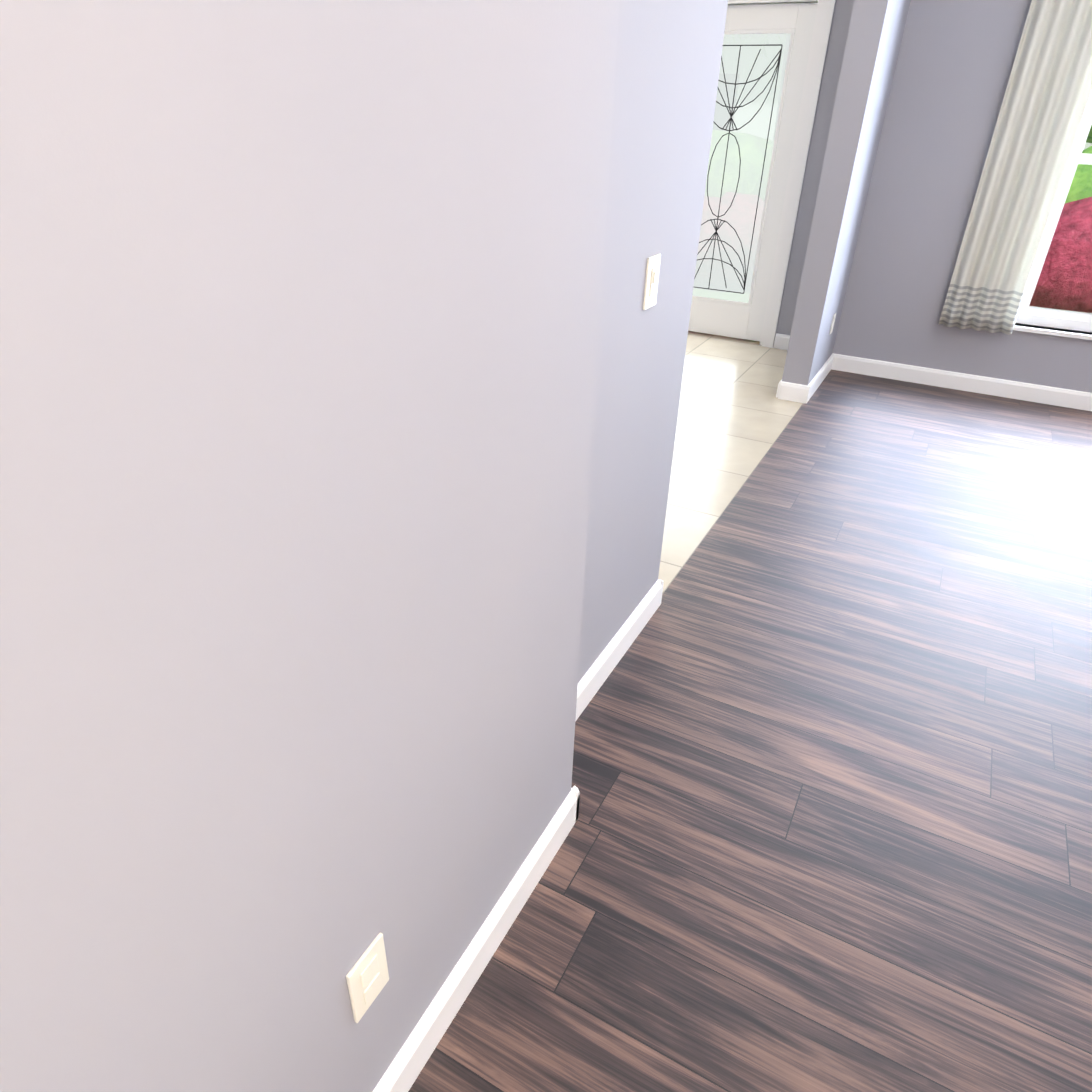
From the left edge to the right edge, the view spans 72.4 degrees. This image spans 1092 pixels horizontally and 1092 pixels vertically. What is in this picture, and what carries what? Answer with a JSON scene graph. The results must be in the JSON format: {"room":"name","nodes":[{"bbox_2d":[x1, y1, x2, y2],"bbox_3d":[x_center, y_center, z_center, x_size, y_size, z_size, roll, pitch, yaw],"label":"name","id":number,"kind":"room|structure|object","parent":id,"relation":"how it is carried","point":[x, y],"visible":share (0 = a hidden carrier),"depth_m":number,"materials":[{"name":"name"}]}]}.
{"room":"living room","nodes":[
{"label":"living room","id":0,"kind":"room"},
{"bbox_2d":[0,0,619,1091],"bbox_3d":[-1.008,0.268,-0.446,0.300,2.840,4.060,17,34,24],"label":"wall","id":1,"kind":"structure","parent":0,"point":[300,304],"depth_m":0.68,"materials":[{"name":"paint"}]},
{"bbox_2d":[346,932,388,1022],"bbox_3d":[-0.250,0.613,1.058,0.009,0.115,0.072,17,34,24],"label":"electrical outlet","id":2,"kind":"object","parent":1,"relation":"attached to","point":[367,977],"visible":1,"depth_m":1.05,"materials":[{"name":"white plastic"}]},
{"bbox_2d":[373,785,579,1091],"bbox_3d":[-0.909,1.483,0.194,0.036,0.102,4.076,17,34,24],"label":"baseboard","id":3,"kind":"structure","parent":1,"relation":"attached to","point":[419,1047],"depth_m":1.41,"materials":[{"name":"white wood"}]},
{"bbox_2d":[658,331,802,594],"bbox_3d":[-0.192,-0.690,4.088,2.690,0.060,4.700,17,34,24],"label":"floor","id":4,"kind":"structure","parent":0,"point":[736,415],"depth_m":3.98,"materials":[{"name":"beige tile"}]},
{"bbox_2d":[578,0,910,682],"bbox_3d":[0.988,-1.632,2.888,0.150,2.840,4.590,17,34,24],"label":"wall","id":5,"kind":"structure","parent":0,"point":[668,60],"depth_m":1.87,"materials":[{"name":"paint"}]},
{"bbox_2d":[575,579,663,721],"bbox_3d":[0.161,0.360,2.159,0.060,0.102,0.956,17,34,24],"label":"baseboard","id":6,"kind":"structure","parent":5,"relation":"attached to","point":[591,682],"depth_m":2.23,"materials":[{"name":"white wood"}]},
{"bbox_2d":[643,254,660,309],"bbox_3d":[0.249,-0.611,1.725,0.014,0.115,0.072,17,34,24],"label":"light switch","id":7,"kind":"object","parent":5,"relation":"attached to","point":[651,280],"visible":1,"depth_m":1.71,"materials":[{"name":"white plastic"}]},
{"bbox_2d":[776,380,796,399],"bbox_3d":[1.636,-1.164,4.827,0.016,0.102,1.116,17,34,24],"label":"baseboard","id":8,"kind":"structure","parent":5,"relation":"attached to","point":[783,387],"depth_m":4.38,"materials":[{"name":"white wood"}]},
{"bbox_2d":[797,353,836,403],"bbox_3d":[1.692,-1.049,4.635,0.036,0.102,0.776,17,34,24],"label":"baseboard","id":9,"kind":"structure","parent":5,"relation":"attached to","point":[806,392],"depth_m":4.50,"materials":[{"name":"white wood"}]},
{"bbox_2d":[829,313,835,333],"bbox_3d":[1.753,-1.356,4.551,0.009,0.115,0.072,17,34,24],"label":"electrical outlet","id":10,"kind":"object","parent":5,"relation":"attached to","point":[833,321],"visible":0.98,"depth_m":4.54,"materials":[{"name":"white plastic"}]},
{"bbox_2d":[408,369,1091,1091],"bbox_3d":[1.559,1.087,1.153,3.660,0.060,8.540,17,34,24],"label":"floor","id":11,"kind":"structure","parent":0,"point":[830,831],"depth_m":1.83,"materials":[{"name":"brown wood"}]},
{"bbox_2d":[773,0,853,346],"bbox_3d":[0.930,-2.929,5.092,2.390,2.840,0.150,17,34,24],"label":"wall","id":12,"kind":"structure","parent":0,"point":[840,24],"depth_m":4.76,"materials":[{"name":"paint"}]},
{"bbox_2d":[688,2,817,341],"bbox_3d":[1.220,-2.495,5.151,0.895,2.024,0.051,17,34,24],"label":"entry door","id":13,"kind":"structure","parent":12,"relation":"in","point":[733,319],"depth_m":4.91,"materials":[{"name":"white wood"}]},
{"bbox_2d":[693,33,794,302],"bbox_3d":[1.222,-2.543,5.125,0.663,1.652,0.008,17,34,24],"label":"glass pane","id":14,"kind":"object","parent":13,"relation":"attached to","point":[739,215],"depth_m":5.04,"materials":[{"name":"clear glass"}]},
{"bbox_2d":[694,44,782,293],"bbox_3d":[1.219,-2.540,5.119,0.532,1.501,0.007,17,34,24],"label":"grille","id":15,"kind":"object","parent":14,"relation":"attached to","point":[730,120],"depth_m":5.00,"materials":[{"name":"grey metal"}]},
{"bbox_2d":[773,333,789,349],"bbox_3d":[1.767,-1.442,5.307,0.275,0.102,0.016,17,34,24],"label":"baseboard","id":16,"kind":"structure","parent":12,"relation":"attached to","point":[781,341],"depth_m":5.34,"materials":[{"name":"white wood"}]},
{"bbox_2d":[728,0,835,347],"bbox_3d":[0.825,-2.651,5.305,2.000,2.140,0.166,17,34,24],"label":"door frame","id":17,"kind":"structure","parent":12,"relation":"attached to","point":[817,54],"depth_m":4.78,"materials":[{"name":"white wood"}]},
{"bbox_2d":[833,0,1091,392],"bbox_3d":[3.584,-1.976,3.605,3.660,2.840,0.200,17,34,24],"label":"wall","id":18,"kind":"structure","parent":0,"point":[955,62],"depth_m":4.33,"materials":[{"name":"paint"}]},
{"bbox_2d":[833,354,1091,410],"bbox_3d":[3.423,-0.772,4.250,3.490,0.102,0.016,17,34,24],"label":"baseboard","id":19,"kind":"structure","parent":18,"relation":"attached to","point":[1062,397],"depth_m":4.61,"materials":[{"name":"white wood"}]},
{"bbox_2d":[938,0,1091,334],"bbox_3d":[3.449,-2.040,3.442,2.572,2.358,0.120,17,34,24],"label":"curtains","id":20,"kind":"object","parent":18,"relation":"hanging from","point":[1047,98],"visible":1,"depth_m":3.98,"materials":[{"name":"fabric"}]},
{"bbox_2d":[1013,99,1091,339],"bbox_3d":[3.466,-2.068,3.535,1.640,2.267,0.210,17,34,24],"label":"window unit","id":21,"kind":"structure","parent":18,"relation":"in","point":[1058,319],"depth_m":4.27,"materials":[{"name":"white"}]},
{"label":"outside","id":22,"kind":"structure","parent":0,"visible":0},
{"bbox_3d":[18.890,-14.399,28.719,64.000,0.100,62.850,17,34,24],"label":"ground","id":23,"kind":"structure","parent":22,"visible":0},
{"bbox_2d":[1029,197,1091,312],"bbox_3d":[5.048,-2.255,6.336,11.753,1.272,1.400,17,34,24],"label":"hedge","id":24,"kind":"object","parent":23,"relation":"on","point":[1075,265],"depth_m":6.33,"materials":[{"name":"red plant"}]},
{"bbox_2d":[1065,146,1091,202],"bbox_3d":[6.165,-3.091,7.344,12.011,1.735,2.035,17,34,24],"label":"shrubs","id":25,"kind":"object","parent":23,"relation":"on","point":[1084,180],"depth_m":7.14,"materials":[{"name":"green plant"}]},
{"bbox_2d":[1086,125,1091,142],"bbox_3d":[9.609,-8.045,12.599,4.578,4.852,4.545,17,34,24],"label":"tree","id":26,"kind":"object","parent":23,"relation":"on","point":[1090,137],"depth_m":12.80,"materials":[{"name":"green plant"}]}
]}

